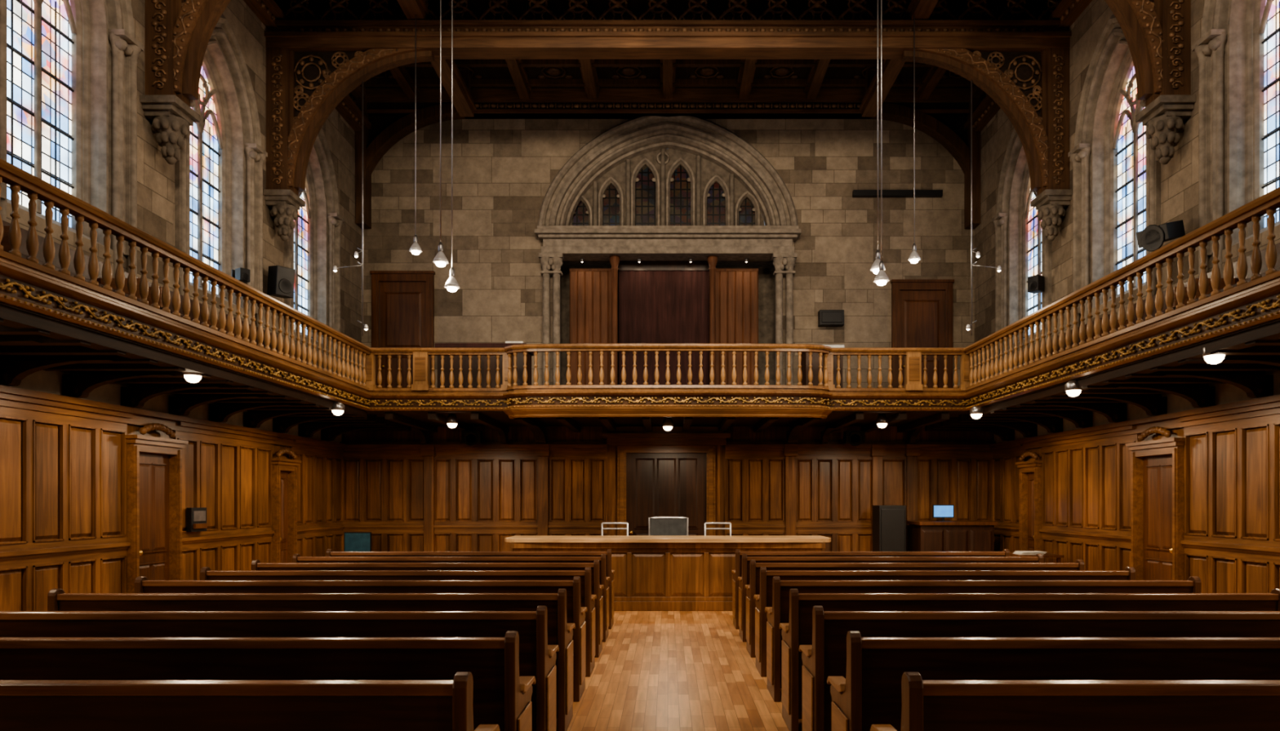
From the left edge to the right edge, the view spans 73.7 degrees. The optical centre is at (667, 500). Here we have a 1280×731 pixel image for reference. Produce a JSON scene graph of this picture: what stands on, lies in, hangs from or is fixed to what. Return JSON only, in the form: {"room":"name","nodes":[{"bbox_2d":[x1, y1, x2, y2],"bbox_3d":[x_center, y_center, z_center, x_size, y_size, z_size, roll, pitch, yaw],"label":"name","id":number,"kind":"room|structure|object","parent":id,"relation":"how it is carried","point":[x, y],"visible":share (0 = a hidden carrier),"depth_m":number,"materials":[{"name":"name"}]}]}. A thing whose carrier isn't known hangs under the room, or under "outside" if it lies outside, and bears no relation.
{"room":"courtroom","nodes":[
{"label":"courtroom","id":0,"kind":"room"},
{"bbox_2d":[0,385,346,611],"bbox_3d":[-5.980,0.295,6.100,0.240,2.610,19.200,0,0,0],"label":"panelling","id":1,"kind":"object","parent":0,"point":[64,459],"visible":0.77,"depth_m":9.15,"materials":[{"name":"brown wood"}]},
{"bbox_2d":[125,422,188,593],"bbox_3d":[-5.915,0.355,9.875,0.170,2.490,1.000,0,0,0],"label":"door","id":2,"kind":"structure","parent":1,"relation":"attached to","point":[154,464],"depth_m":9.92,"materials":[{"name":"brown wood"}]},
{"bbox_2d":[186,507,207,532],"bbox_3d":[-5.906,0.250,10.725,0.092,0.300,0.350,0,0,0],"label":"intercom","id":3,"kind":"object","parent":1,"relation":"attached to","point":[196,517],"visible":1,"depth_m":10.64,"materials":[{"name":"black plastic"}]},
{"bbox_2d":[271,448,301,563],"bbox_3d":[-5.915,0.400,13.200,0.170,2.400,0.750,0,0,0],"label":"door","id":4,"kind":"structure","parent":1,"relation":"attached to","point":[284,471],"depth_m":13.26,"materials":[{"name":"brown wood"}]},
{"bbox_2d":[6,0,361,443],"bbox_3d":[-6.000,-4.400,6.600,0.001,7.000,20.200,0,0,0],"label":"wall","id":5,"kind":"structure","parent":0,"point":[155,176],"depth_m":11.82,"materials":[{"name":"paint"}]},
{"bbox_2d":[0,0,143,278],"bbox_3d":[-6.082,-4.056,8.475,0.456,4.871,2.143,0,0,0],"label":"window","id":6,"kind":"structure","parent":5,"relation":"in","point":[68,68],"depth_m":9.02,"materials":[{"name":"glass"}]},
{"bbox_2d":[139,94,199,164],"bbox_3d":[-5.795,-4.260,9.950,0.401,0.680,0.520,0,0,0],"label":"stone corbel","id":7,"kind":"object","parent":5,"relation":"attached to","point":[171,117],"visible":1,"depth_m":9.83,"materials":[{"name":"stone"}]},
{"bbox_2d":[0,341,373,441],"bbox_3d":[-5.473,-1.130,7.600,1.045,0.220,14.539,0,0,0],"label":"brackets","id":8,"kind":"object","parent":5,"relation":"attached to","point":[12,372],"visible":0.96,"depth_m":9.35,"materials":[{"name":"brown wood"}]},
{"bbox_2d":[174,14,267,328],"bbox_3d":[-6.082,-4.056,11.425,0.456,4.871,2.143,0,0,0],"label":"window","id":9,"kind":"structure","parent":5,"relation":"in","point":[219,170],"depth_m":11.91,"materials":[{"name":"stone"}]},
{"bbox_2d":[231,267,250,283],"bbox_3d":[-5.829,-3.058,11.633,0.282,0.185,0.140,0,0,34],"label":"wall speaker","id":10,"kind":"object","parent":5,"relation":"attached to","point":[243,275],"visible":0.91,"depth_m":11.56,"materials":[{"name":"black plastic"}]},
{"bbox_2d":[266,265,294,298],"bbox_3d":[-5.768,-3.220,12.653,0.396,0.440,0.280,0,0,34],"label":"wall speaker","id":11,"kind":"object","parent":5,"relation":"attached to","point":[281,280],"visible":0.98,"depth_m":12.53,"materials":[{"name":"black plastic"}]},
{"bbox_2d":[262,189,305,241],"bbox_3d":[-5.795,-4.260,12.900,0.401,0.680,0.520,0,0,0],"label":"stone corbel","id":12,"kind":"object","parent":5,"relation":"attached to","point":[284,204],"visible":1,"depth_m":12.77,"materials":[{"name":"stone"}]},
{"bbox_2d":[243,0,371,131],"bbox_3d":[-5.880,-7.480,6.600,0.280,0.840,20.200,0,0,0],"label":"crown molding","id":13,"kind":"structure","parent":5,"relation":"attached to","point":[267,11],"depth_m":15.32,"materials":[{"name":"brown wood"}]},
{"bbox_2d":[284,128,344,373],"bbox_3d":[-6.082,-4.056,14.375,0.456,4.871,2.143,0,0,0],"label":"window","id":14,"kind":"structure","parent":5,"relation":"in","point":[313,249],"depth_m":14.99,"materials":[{"name":"stone"}]},
{"bbox_2d":[144,0,1191,106],"bbox_3d":[0.085,-6.250,9.950,12.170,3.300,0.440,0,0,0],"label":"roof truss","id":15,"kind":"object","parent":5,"relation":"attached to","point":[178,33],"depth_m":9.81,"materials":[{"name":"wood"}]},
{"bbox_2d":[263,0,1071,196],"bbox_3d":[0.085,-6.250,12.900,12.170,3.300,0.440,0,0,0],"label":"roof truss","id":16,"kind":"object","parent":5,"relation":"attached to","point":[324,50],"depth_m":12.76,"materials":[{"name":"wood"}]},
{"bbox_2d":[0,302,1279,432],"bbox_3d":[0.000,-1.420,6.600,12.000,0.360,20.200,0,0,0],"label":"fascia","id":17,"kind":"structure","parent":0,"point":[61,340],"depth_m":9.44,"materials":[{"name":"brown wood"}]},
{"bbox_2d":[0,220,141,302],"bbox_3d":[-5.570,-2.010,7.850,0.440,0.819,1.700,0,0,0],"label":"bench","id":18,"kind":"object","parent":17,"relation":"on","point":[5,241],"visible":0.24,"depth_m":8.01,"materials":[{"name":"brown wood"}]},
{"bbox_2d":[124,271,240,336],"bbox_3d":[-5.570,-2.010,9.850,0.440,0.819,1.700,0,0,0],"label":"bench","id":19,"kind":"object","parent":17,"relation":"on","point":[148,298],"visible":0.09,"depth_m":9.89,"materials":[{"name":"brown wood"}]},
{"bbox_2d":[182,373,202,383],"bbox_3d":[-4.750,-1.260,8.533,0.180,0.180,0.180,0,0,0],"label":"ceiling lamp","id":20,"kind":"object","parent":17,"relation":"attached to","point":[193,378],"visible":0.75,"depth_m":8.48,"materials":[{"name":"glass"}]},
{"bbox_2d":[218,312,307,363],"bbox_3d":[-5.570,-2.010,11.850,0.440,0.819,1.700,0,0,0],"label":"bench","id":21,"kind":"object","parent":17,"relation":"on","point":[226,315],"visible":0.04,"depth_m":11.94,"materials":[{"name":"brown wood"}]},
{"bbox_2d":[331,402,344,415],"bbox_3d":[-4.582,-1.260,11.848,0.180,0.180,0.180,0,0,0],"label":"ceiling lamp","id":22,"kind":"object","parent":17,"relation":"attached to","point":[338,409],"visible":0.98,"depth_m":11.79,"materials":[{"name":"glass"}]},
{"bbox_2d":[446,413,457,428],"bbox_3d":[-3.401,-1.240,13.454,0.180,0.220,0.180,0,0,0],"label":"ceiling lamp","id":23,"kind":"object","parent":17,"relation":"attached to","point":[451,420],"visible":1,"depth_m":13.40,"materials":[{"name":"glass"}]},
{"bbox_2d":[434,341,533,388],"bbox_3d":[-3.108,-2.130,14.550,1.522,1.060,0.800,0,0,0],"label":"organ console","id":24,"kind":"object","parent":17,"relation":"on","point":[520,362],"visible":0.48,"depth_m":14.20,"materials":[{"name":"brown wood"}]},
{"bbox_2d":[538,253,564,385],"bbox_3d":[-2.260,-3.180,16.570,0.460,3.160,0.287,0,0,0],"label":"stone column","id":25,"kind":"structure","parent":17,"relation":"on","point":[549,262],"depth_m":16.50,"materials":[{"name":"stone"}]},
{"bbox_2d":[609,255,619,385],"bbox_3d":[-1.041,-3.180,16.700,0.200,3.160,0.200,0,0,0],"label":"wooden column","id":26,"kind":"structure","parent":17,"relation":"on","point":[614,260],"depth_m":16.65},
{"bbox_2d":[0,158,1279,391],"bbox_3d":[0.000,-1.998,4.838,9.350,0.665,16.675,0,0,0],"label":"gallery balustrade","id":27,"kind":"object","parent":17,"relation":"attached to","point":[18,180],"visible":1,"depth_m":9.40,"materials":[{"name":"wood"}]},
{"bbox_2d":[969,406,982,419],"bbox_3d":[4.469,-1.260,12.359,0.180,0.180,0.180,0,0,0],"label":"ceiling lamp","id":28,"kind":"object","parent":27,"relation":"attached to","point":[975,412],"visible":1,"depth_m":12.30,"materials":[{"name":"glass"}]},
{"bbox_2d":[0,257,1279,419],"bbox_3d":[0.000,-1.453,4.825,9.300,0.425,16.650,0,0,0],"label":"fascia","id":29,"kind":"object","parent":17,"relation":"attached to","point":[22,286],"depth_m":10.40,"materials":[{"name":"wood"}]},
{"bbox_2d":[662,417,673,431],"bbox_3d":[0.000,-1.240,13.998,0.180,0.220,0.180,0,0,0],"label":"ceiling lamp","id":30,"kind":"object","parent":17,"relation":"attached to","point":[667,424],"visible":1,"depth_m":13.94,"materials":[{"name":"glass"}]},
{"bbox_2d":[409,425,925,444],"bbox_3d":[0.000,-1.130,14.870,8.905,0.220,1.300,0,0,0],"label":"brackets","id":31,"kind":"object","parent":17,"relation":"attached to","point":[540,434],"visible":1,"depth_m":15.24,"materials":[{"name":"brown wood"}]},
{"bbox_2d":[707,255,717,385],"bbox_3d":[0.874,-3.180,16.700,0.200,3.160,0.200,0,0,0],"label":"wooden column","id":32,"kind":"structure","parent":17,"relation":"on","point":[712,260],"depth_m":16.65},
{"bbox_2d":[771,253,796,385],"bbox_3d":[2.260,-3.180,16.570,0.460,3.160,0.287,0,0,0],"label":"stone column","id":33,"kind":"structure","parent":17,"relation":"on","point":[781,261],"depth_m":16.50,"materials":[{"name":"stone"}]},
{"bbox_2d":[800,344,844,388],"bbox_3d":[2.603,-2.090,14.450,0.658,0.980,0.600,0,0,0],"label":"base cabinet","id":34,"kind":"object","parent":17,"relation":"on","point":[805,356],"visible":0.14,"depth_m":14.20,"materials":[{"name":"brown wood"}]},
{"bbox_2d":[876,413,888,428],"bbox_3d":[3.379,-1.240,13.454,0.180,0.220,0.180,0,0,0],"label":"ceiling lamp","id":35,"kind":"object","parent":17,"relation":"attached to","point":[882,420],"visible":1,"depth_m":13.39,"materials":[{"name":"glass"}]},
{"bbox_2d":[1027,314,1110,363],"bbox_3d":[5.570,-2.010,11.850,0.440,0.819,1.700,0,0,0],"label":"bench","id":36,"kind":"object","parent":17,"relation":"on","point":[1108,315],"visible":0.05,"depth_m":11.94,"materials":[{"name":"brown wood"}]},
{"bbox_2d":[1064,380,1082,396],"bbox_3d":[4.605,-1.260,9.687,0.180,0.180,0.180,0,0,0],"label":"ceiling lamp","id":37,"kind":"object","parent":17,"relation":"attached to","point":[1072,388],"visible":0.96,"depth_m":9.63,"materials":[{"name":"glass"}]},
{"bbox_2d":[1094,271,1211,337],"bbox_3d":[5.570,-2.010,9.850,0.440,0.819,1.700,0,0,0],"label":"bench","id":38,"kind":"object","parent":17,"relation":"on","point":[1209,274],"visible":0.07,"depth_m":9.90,"materials":[{"name":"brown wood"}]},
{"bbox_2d":[1202,347,1225,364],"bbox_3d":[4.708,-1.260,7.352,0.180,0.180,0.180,0,0,0],"label":"ceiling lamp","id":39,"kind":"object","parent":17,"relation":"attached to","point":[1216,358],"visible":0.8,"depth_m":7.31,"materials":[{"name":"glass"}]},
{"bbox_2d":[1194,242,1279,301],"bbox_3d":[5.570,-2.010,7.850,0.440,0.819,1.700,0,0,0],"label":"bench","id":40,"kind":"object","parent":17,"relation":"on","point":[1264,268],"visible":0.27,"depth_m":8.44,"materials":[{"name":"brown wood"}]},
{"bbox_2d":[396,0,938,116],"bbox_3d":[0.000,-7.530,6.225,7.840,0.740,19.450,0,0,0],"label":"roof","id":41,"kind":"structure","parent":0,"point":[463,101],"depth_m":14.58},
{"bbox_2d":[333,81,368,335],"bbox_3d":[-4.814,-4.547,12.950,0.540,4.107,0.067,0,0,0],"label":"hanging lamp rod","id":42,"kind":"object","parent":41,"relation":"hanging from","point":[356,253],"visible":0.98,"depth_m":12.94,"materials":[{"name":"metal"}]},
{"bbox_2d":[965,80,1001,335],"bbox_3d":[4.792,-4.547,12.950,0.540,4.107,0.067,0,0,0],"label":"hanging lamp rod","id":43,"kind":"object","parent":41,"relation":"hanging from","point":[968,327],"visible":0.98,"depth_m":12.94,"materials":[{"name":"metal"}]},
{"bbox_2d":[361,119,974,388],"bbox_3d":[0.000,-4.600,17.150,12.000,6.600,0.900,0,0,0],"label":"wall","id":44,"kind":"structure","parent":0,"point":[504,170],"depth_m":16.70,"materials":[{"name":"stone"}]},
{"bbox_2d":[369,271,435,388],"bbox_3d":[-5.172,-3.027,16.645,1.243,2.854,0.110,0,0,0],"label":"door","id":45,"kind":"structure","parent":44,"relation":"in","point":[402,302],"depth_m":16.66,"materials":[{"name":"brown wood"}]},
{"bbox_2d":[569,268,611,385],"bbox_3d":[-1.510,-3.125,17.160,0.930,3.050,0.080,0,0,0],"label":"wooden screen","id":46,"kind":"object","parent":44,"relation":"attached to","point":[590,289],"visible":0.5,"depth_m":17.12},
{"bbox_2d":[618,261,709,385],"bbox_3d":[-0.079,-3.200,17.150,1.818,3.200,0.100,0,0,0],"label":"stage curtain","id":47,"kind":"object","parent":44,"relation":"hanging from","point":[660,302],"visible":0.61,"depth_m":17.13,"materials":[{"name":"brown fabric"}]},
{"bbox_2d":[355,88,980,229],"bbox_3d":[0.000,-6.600,16.520,11.980,2.600,0.340,0,0,0],"label":"arch","id":48,"kind":"object","parent":44,"relation":"attached to","point":[943,116],"visible":0.91,"depth_m":16.41,"materials":[{"name":"brown wood"}]},
{"bbox_2d":[537,115,798,226],"bbox_3d":[0.000,-6.385,16.835,5.080,2.390,0.570,0,0,0],"label":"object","id":49,"kind":"structure","parent":44,"relation":"in","point":[671,176],"depth_m":16.91,"materials":[{"name":"stone"}]},
{"bbox_2d":[534,226,801,261],"bbox_3d":[0.000,-5.020,16.680,5.120,0.520,0.640,0,0,0],"label":"lintel","id":50,"kind":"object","parent":44,"relation":"attached to","point":[589,243],"depth_m":16.48,"materials":[{"name":"stone"}]},
{"bbox_2d":[715,268,758,385],"bbox_3d":[1.353,-3.125,17.160,0.930,3.050,0.080,0,0,0],"label":"wooden screen","id":51,"kind":"object","parent":44,"relation":"attached to","point":[736,289],"visible":0.52,"depth_m":17.12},
{"bbox_2d":[817,310,844,327],"bbox_3d":[3.173,-3.530,16.587,0.475,0.294,0.215,0,0,0],"label":"loudspeaker","id":52,"kind":"object","parent":44,"relation":"attached to","point":[826,318],"visible":1,"depth_m":16.50,"materials":[{"name":"black plastic"}]},
{"bbox_2d":[852,190,942,197],"bbox_3d":[4.463,-5.948,16.630,1.745,0.127,0.100,0,0,0],"label":"speaker","id":53,"kind":"object","parent":44,"relation":"attached to","point":[855,193],"visible":1,"depth_m":16.58},
{"bbox_2d":[890,279,954,388],"bbox_3d":[4.963,-2.943,16.645,1.215,2.686,0.110,0,0,0],"label":"door","id":54,"kind":"structure","parent":44,"relation":"in","point":[922,309],"depth_m":16.66,"materials":[{"name":"brown wood"}]},
{"bbox_2d":[340,426,995,551],"bbox_3d":[-0.003,0.125,15.665,12.006,2.950,0.270,0,0,0],"label":"panelling","id":55,"kind":"object","parent":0,"point":[445,494],"visible":0.57,"depth_m":15.67,"materials":[{"name":"brown wood"}]},
{"bbox_2d":[602,426,730,535],"bbox_3d":[-0.026,0.135,15.550,2.312,2.930,0.300,0,0,0],"label":"door","id":56,"kind":"structure","parent":55,"relation":"attached to","point":[661,473],"depth_m":15.66,"materials":[{"name":"brown wood"}]},
{"bbox_2d":[360,59,976,98],"bbox_3d":[0.000,-7.850,6.800,12.800,0.300,20.600,0,0,0],"label":"ceiling","id":57,"kind":"structure","parent":0,"point":[523,76],"depth_m":15.76,"materials":[{"name":"brown wood"}]},
{"bbox_2d":[408,14,422,255],"bbox_3d":[-3.723,-5.760,12.600,0.190,4.280,0.185,0,0,0],"label":"pendant lamp","id":58,"kind":"object","parent":57,"relation":"hanging from","point":[415,249],"visible":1,"depth_m":12.59,"materials":[{"name":"metal"}]},
{"bbox_2d":[432,0,448,267],"bbox_3d":[-2.728,-5.349,10.250,0.190,5.102,0.185,0,0,0],"label":"pendant lamp","id":59,"kind":"object","parent":57,"relation":"hanging from","point":[440,260],"visible":1,"depth_m":10.24,"materials":[{"name":"metal"}]},
{"bbox_2d":[444,0,460,292],"bbox_3d":[-2.591,-5.199,10.250,0.190,5.402,0.185,0,0,0],"label":"pendant lamp","id":60,"kind":"object","parent":57,"relation":"hanging from","point":[451,285],"visible":1,"depth_m":10.24,"materials":[{"name":"metal"}]},
{"bbox_2d":[870,0,885,274],"bbox_3d":[2.584,-5.340,10.500,0.190,5.120,0.185,0,0,0],"label":"pendant lamp","id":61,"kind":"object","parent":57,"relation":"hanging from","point":[874,268],"visible":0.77,"depth_m":10.49,"materials":[{"name":"metal"}]},
{"bbox_2d":[873,0,889,285],"bbox_3d":[2.565,-5.238,10.250,0.190,5.325,0.185,0,0,0],"label":"pendant lamp","id":62,"kind":"object","parent":57,"relation":"hanging from","point":[881,278],"visible":1,"depth_m":10.24,"materials":[{"name":"metal"}]},
{"bbox_2d":[907,14,920,263],"bbox_3d":[3.639,-5.697,12.600,0.190,4.406,0.185,0,0,0],"label":"pendant lamp","id":63,"kind":"object","parent":57,"relation":"hanging from","point":[914,257],"visible":1,"depth_m":12.59,"materials":[{"name":"metal"}]},
{"bbox_2d":[556,611,802,730],"bbox_3d":[0.000,1.650,6.600,12.200,0.100,20.200,0,0,0],"label":"floor","id":64,"kind":"structure","parent":0,"point":[653,671],"depth_m":7.57,"materials":[{"name":"brown wood"}]},
{"bbox_2d":[0,672,499,730],"bbox_3d":[-2.460,1.105,3.227,3.550,0.990,0.523,0,0,0],"label":"wooden pew","id":65,"kind":"object","parent":64,"relation":"on","point":[24,705],"visible":1,"depth_m":3.00,"materials":[{"name":"brown wood"}]},
{"bbox_2d":[0,631,535,730],"bbox_3d":[-2.460,1.105,4.171,3.550,0.990,0.523,0,0,0],"label":"wooden pew","id":66,"kind":"object","parent":64,"relation":"on","point":[501,697],"visible":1,"depth_m":3.94,"materials":[{"name":"brown wood"}]},
{"bbox_2d":[0,605,559,730],"bbox_3d":[-2.460,1.105,5.117,3.550,0.990,0.523,0,0,0],"label":"wooden pew","id":67,"kind":"object","parent":64,"relation":"on","point":[537,659],"visible":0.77,"depth_m":4.89,"materials":[{"name":"brown wood"}]},
{"bbox_2d":[47,588,575,730],"bbox_3d":[-2.460,1.105,6.061,3.550,0.990,0.523,0,0,0],"label":"wooden pew","id":68,"kind":"object","parent":64,"relation":"on","point":[560,633],"visible":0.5,"depth_m":5.83,"materials":[{"name":"brown wood"}]},
{"bbox_2d":[134,576,587,702],"bbox_3d":[-2.460,1.105,7.006,3.550,0.990,0.523,0,0,0],"label":"wooden pew","id":69,"kind":"object","parent":64,"relation":"on","point":[575,614],"visible":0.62,"depth_m":6.77,"materials":[{"name":"brown wood"}]},
{"bbox_2d":[200,567,596,677],"bbox_3d":[-2.460,1.105,7.952,3.550,0.990,0.523,0,0,0],"label":"wooden pew","id":70,"kind":"object","parent":64,"relation":"on","point":[587,599],"visible":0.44,"depth_m":7.72,"materials":[{"name":"brown wood"}]},
{"bbox_2d":[251,560,604,657],"bbox_3d":[-2.460,1.105,8.896,3.550,0.990,0.523,0,0,0],"label":"wooden pew","id":71,"kind":"object","parent":64,"relation":"on","point":[596,588],"visible":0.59,"depth_m":8.66,"materials":[{"name":"brown wood"}]},
{"bbox_2d":[292,554,609,642],"bbox_3d":[-2.460,1.105,9.841,3.550,0.990,0.523,0,0,0],"label":"wooden pew","id":72,"kind":"object","parent":64,"relation":"on","point":[604,580],"visible":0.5,"depth_m":9.60,"materials":[{"name":"brown wood"}]},
{"bbox_2d":[325,549,614,629],"bbox_3d":[-2.460,1.105,10.787,3.550,0.990,0.523,0,0,0],"label":"wooden pew","id":73,"kind":"object","parent":64,"relation":"on","point":[329,553],"visible":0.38,"depth_m":10.54,"materials":[{"name":"brown wood"}]},
{"bbox_2d":[504,535,831,611],"bbox_3d":[0.000,1.077,12.680,4.760,1.045,1.040,0,0,0],"label":"desk","id":74,"kind":"object","parent":64,"relation":"on","point":[653,573],"visible":0.43,"depth_m":12.28,"materials":[{"name":"brown wood"}]},
{"bbox_2d":[731,549,1009,629],"bbox_3d":[2.530,1.105,10.787,3.410,0.990,0.523,0,0,0],"label":"wooden pew","id":75,"kind":"object","parent":64,"relation":"on","point":[737,573],"visible":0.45,"depth_m":10.54,"materials":[{"name":"brown wood"}]},
{"bbox_2d":[872,505,906,551],"bbox_3d":[3.915,0.850,15.090,0.470,1.500,0.520,0,0,0],"label":"cabinet","id":76,"kind":"object","parent":64,"relation":"on","point":[889,522],"visible":0.56,"depth_m":14.83,"materials":[{"name":"black plastic"}]},
{"bbox_2d":[737,554,1043,642],"bbox_3d":[2.530,1.105,9.841,3.410,0.990,0.523,0,0,0],"label":"wooden pew","id":77,"kind":"object","parent":64,"relation":"on","point":[744,580],"visible":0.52,"depth_m":9.60,"materials":[{"name":"brown wood"}]},
{"bbox_2d":[744,560,1084,657],"bbox_3d":[2.530,1.105,8.896,3.410,0.990,0.523,0,0,0],"label":"wooden pew","id":78,"kind":"object","parent":64,"relation":"on","point":[753,588],"visible":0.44,"depth_m":8.66,"materials":[{"name":"brown wood"}]},
{"bbox_2d":[753,567,1135,677],"bbox_3d":[2.530,1.105,7.952,3.410,0.990,0.523,0,0,0],"label":"wooden pew","id":79,"kind":"object","parent":64,"relation":"on","point":[764,599],"visible":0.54,"depth_m":7.72,"materials":[{"name":"brown wood"}]},
{"bbox_2d":[906,520,997,551],"bbox_3d":[5.005,0.990,15.090,1.350,1.220,0.820,0,0,0],"label":"desk","id":80,"kind":"object","parent":64,"relation":"on","point":[924,535],"depth_m":14.73,"materials":[{"name":"brown wood"}]},
{"bbox_2d":[932,505,954,521],"bbox_3d":[4.846,0.233,15.010,0.370,0.290,0.140,0,0,0],"label":"computer monitor","id":81,"kind":"object","parent":80,"relation":"on","point":[943,512],"visible":1,"depth_m":14.99,"materials":[{"name":"black plastic"}]},
{"bbox_2d":[764,576,1201,702],"bbox_3d":[2.530,1.105,7.006,3.410,0.990,0.523,0,0,0],"label":"wooden pew","id":82,"kind":"object","parent":64,"relation":"on","point":[776,615],"visible":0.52,"depth_m":6.78,"materials":[{"name":"brown wood"}]},
{"bbox_2d":[779,588,1279,730],"bbox_3d":[2.530,1.105,6.061,3.410,0.990,0.523,0,0,0],"label":"wooden pew","id":83,"kind":"object","parent":64,"relation":"on","point":[798,632],"visible":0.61,"depth_m":5.83,"materials":[{"name":"brown wood"}]},
{"bbox_2d":[1009,551,1063,563],"bbox_3d":[5.525,1.210,13.000,0.650,0.780,0.800,0,0,0],"label":"side table","id":84,"kind":"object","parent":64,"relation":"on","point":[1057,557],"visible":0.14,"depth_m":12.61,"materials":[{"name":"brown wood"}]},
{"bbox_2d":[799,605,1279,730],"bbox_3d":[2.530,1.105,5.117,3.410,0.990,0.523,0,0,0],"label":"wooden pew","id":85,"kind":"object","parent":64,"relation":"on","point":[826,657],"visible":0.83,"depth_m":4.89,"materials":[{"name":"brown wood"}]},
{"bbox_2d":[826,631,1279,730],"bbox_3d":[2.530,1.105,4.171,3.410,0.990,0.523,0,0,0],"label":"wooden pew","id":86,"kind":"object","parent":64,"relation":"on","point":[869,695],"visible":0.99,"depth_m":3.94,"materials":[{"name":"brown wood"}]},
{"bbox_2d":[870,672,1279,730],"bbox_3d":[2.530,1.105,3.227,3.410,0.990,0.523,0,0,0],"label":"wooden pew","id":87,"kind":"object","parent":64,"relation":"on","point":[926,705],"visible":1,"depth_m":3.00,"materials":[{"name":"brown wood"}]},
{"bbox_3d":[0.000,1.490,14.445,5.600,0.220,2.190,0,0,0],"label":"platform","id":88,"kind":"object","parent":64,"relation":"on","visible":0},
{"bbox_2d":[601,522,628,535],"bbox_3d":[-0.873,0.878,13.862,0.448,1.005,0.488,0,0,0],"label":"metal chair","id":89,"kind":"object","parent":88,"relation":"on","point":[602,523],"visible":0.21,"depth_m":14.08,"materials":[{"name":"grey metal"}]},
{"bbox_2d":[648,516,688,535],"bbox_3d":[0.010,0.831,13.877,0.652,1.096,0.597,0,0,0],"label":"office chair","id":90,"kind":"object","parent":88,"relation":"on","point":[658,526],"visible":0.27,"depth_m":14.11,"materials":[{"name":"fabric"}]},
{"bbox_2d":[704,522,731,535],"bbox_3d":[0.826,0.878,13.862,0.448,1.005,0.488,0,0,0],"label":"metal chair","id":91,"kind":"object","parent":88,"relation":"on","point":[705,523],"visible":0.19,"depth_m":14.08,"materials":[{"name":"grey metal"}]},
{"bbox_3d":[-5.425,1.300,14.950,0.750,0.600,0.700,0,0,0],"label":"side table","id":92,"kind":"object","parent":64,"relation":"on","visible":0},
{"bbox_2d":[343,532,371,551],"bbox_3d":[-5.419,0.783,14.910,0.490,0.430,0.140,0,0,6],"label":"computer monitor","id":93,"kind":"object","parent":92,"relation":"on","point":[353,541],"visible":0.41,"depth_m":14.90,"materials":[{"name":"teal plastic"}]},
{"bbox_2d":[974,0,1279,443],"bbox_3d":[6.000,-4.400,6.600,0.001,7.000,20.200,0,0,0],"label":"wall","id":94,"kind":"structure","parent":0,"point":[1180,176],"depth_m":12.27,"materials":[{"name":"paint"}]},
{"bbox_2d":[991,128,1051,374],"bbox_3d":[6.082,-4.056,14.375,0.456,4.871,2.143,0,0,0],"label":"window","id":95,"kind":"structure","parent":94,"relation":"in","point":[1023,251],"depth_m":14.99,"materials":[{"name":"stone"}]},
{"bbox_2d":[964,0,1092,131],"bbox_3d":[5.880,-7.480,6.600,0.280,0.840,20.200,0,0,0],"label":"crown molding","id":96,"kind":"structure","parent":94,"relation":"attached to","point":[1068,11],"depth_m":15.32,"materials":[{"name":"brown wood"}]},
{"bbox_2d":[1027,275,1044,293],"bbox_3d":[5.789,-3.360,13.333,0.322,0.240,0.180,0,0,-34],"label":"wall speaker","id":97,"kind":"object","parent":94,"relation":"attached to","point":[1036,284],"visible":1,"depth_m":13.25,"materials":[{"name":"black plastic"}]},
{"bbox_2d":[1031,189,1072,241],"bbox_3d":[5.795,-4.260,12.900,0.401,0.680,0.520,0,0,0],"label":"stone corbel","id":98,"kind":"object","parent":94,"relation":"attached to","point":[1051,205],"visible":1,"depth_m":12.77,"materials":[{"name":"stone"}]},
{"bbox_2d":[1067,14,1160,328],"bbox_3d":[6.082,-4.056,11.425,0.456,4.871,2.143,0,0,0],"label":"window","id":99,"kind":"structure","parent":94,"relation":"in","point":[1117,171],"depth_m":11.95,"materials":[{"name":"stone"}]},
{"bbox_2d":[961,360,1279,441],"bbox_3d":[5.473,-1.130,7.600,1.045,0.220,14.539,0,0,0],"label":"brackets","id":100,"kind":"object","parent":94,"relation":"attached to","point":[1255,386],"visible":0.98,"depth_m":10.25,"materials":[{"name":"brown wood"}]},
{"bbox_2d":[1136,220,1185,252],"bbox_3d":[5.647,-2.998,9.720,0.456,0.368,0.380,0,0,-23],"label":"wall speaker","id":101,"kind":"object","parent":94,"relation":"attached to","point":[1153,237],"visible":0.97,"depth_m":9.59,"materials":[{"name":"black plastic"}]},
{"bbox_2d":[1135,94,1195,164],"bbox_3d":[5.795,-4.260,9.950,0.401,0.680,0.520,0,0,0],"label":"stone corbel","id":102,"kind":"object","parent":94,"relation":"attached to","point":[1164,117],"visible":1,"depth_m":9.83,"materials":[{"name":"stone"}]},
{"bbox_2d":[1191,0,1279,278],"bbox_3d":[6.082,-4.056,8.475,0.456,4.871,2.143,0,0,0],"label":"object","id":103,"kind":"structure","parent":94,"relation":"in","point":[1237,49],"depth_m":9.15,"materials":[{"name":"stone"}]},
{"bbox_2d":[989,394,1279,593],"bbox_3d":[5.980,0.295,6.100,0.240,2.610,19.200,0,0,0],"label":"panelling","id":104,"kind":"object","parent":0,"point":[1231,542],"visible":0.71,"depth_m":9.80,"materials":[{"name":"brown wood"}]},
{"bbox_2d":[1015,451,1042,551],"bbox_3d":[5.915,0.400,13.950,0.170,2.400,0.750,0,0,0],"label":"door","id":105,"kind":"structure","parent":104,"relation":"attached to","point":[1029,472],"depth_m":14.02,"materials":[{"name":"brown wood"}]},
{"bbox_2d":[1125,426,1185,580],"bbox_3d":[5.915,0.355,10.350,0.170,2.490,1.050,0,0,0],"label":"door","id":106,"kind":"structure","parent":104,"relation":"attached to","point":[1157,465],"depth_m":10.39,"materials":[{"name":"brown wood"}]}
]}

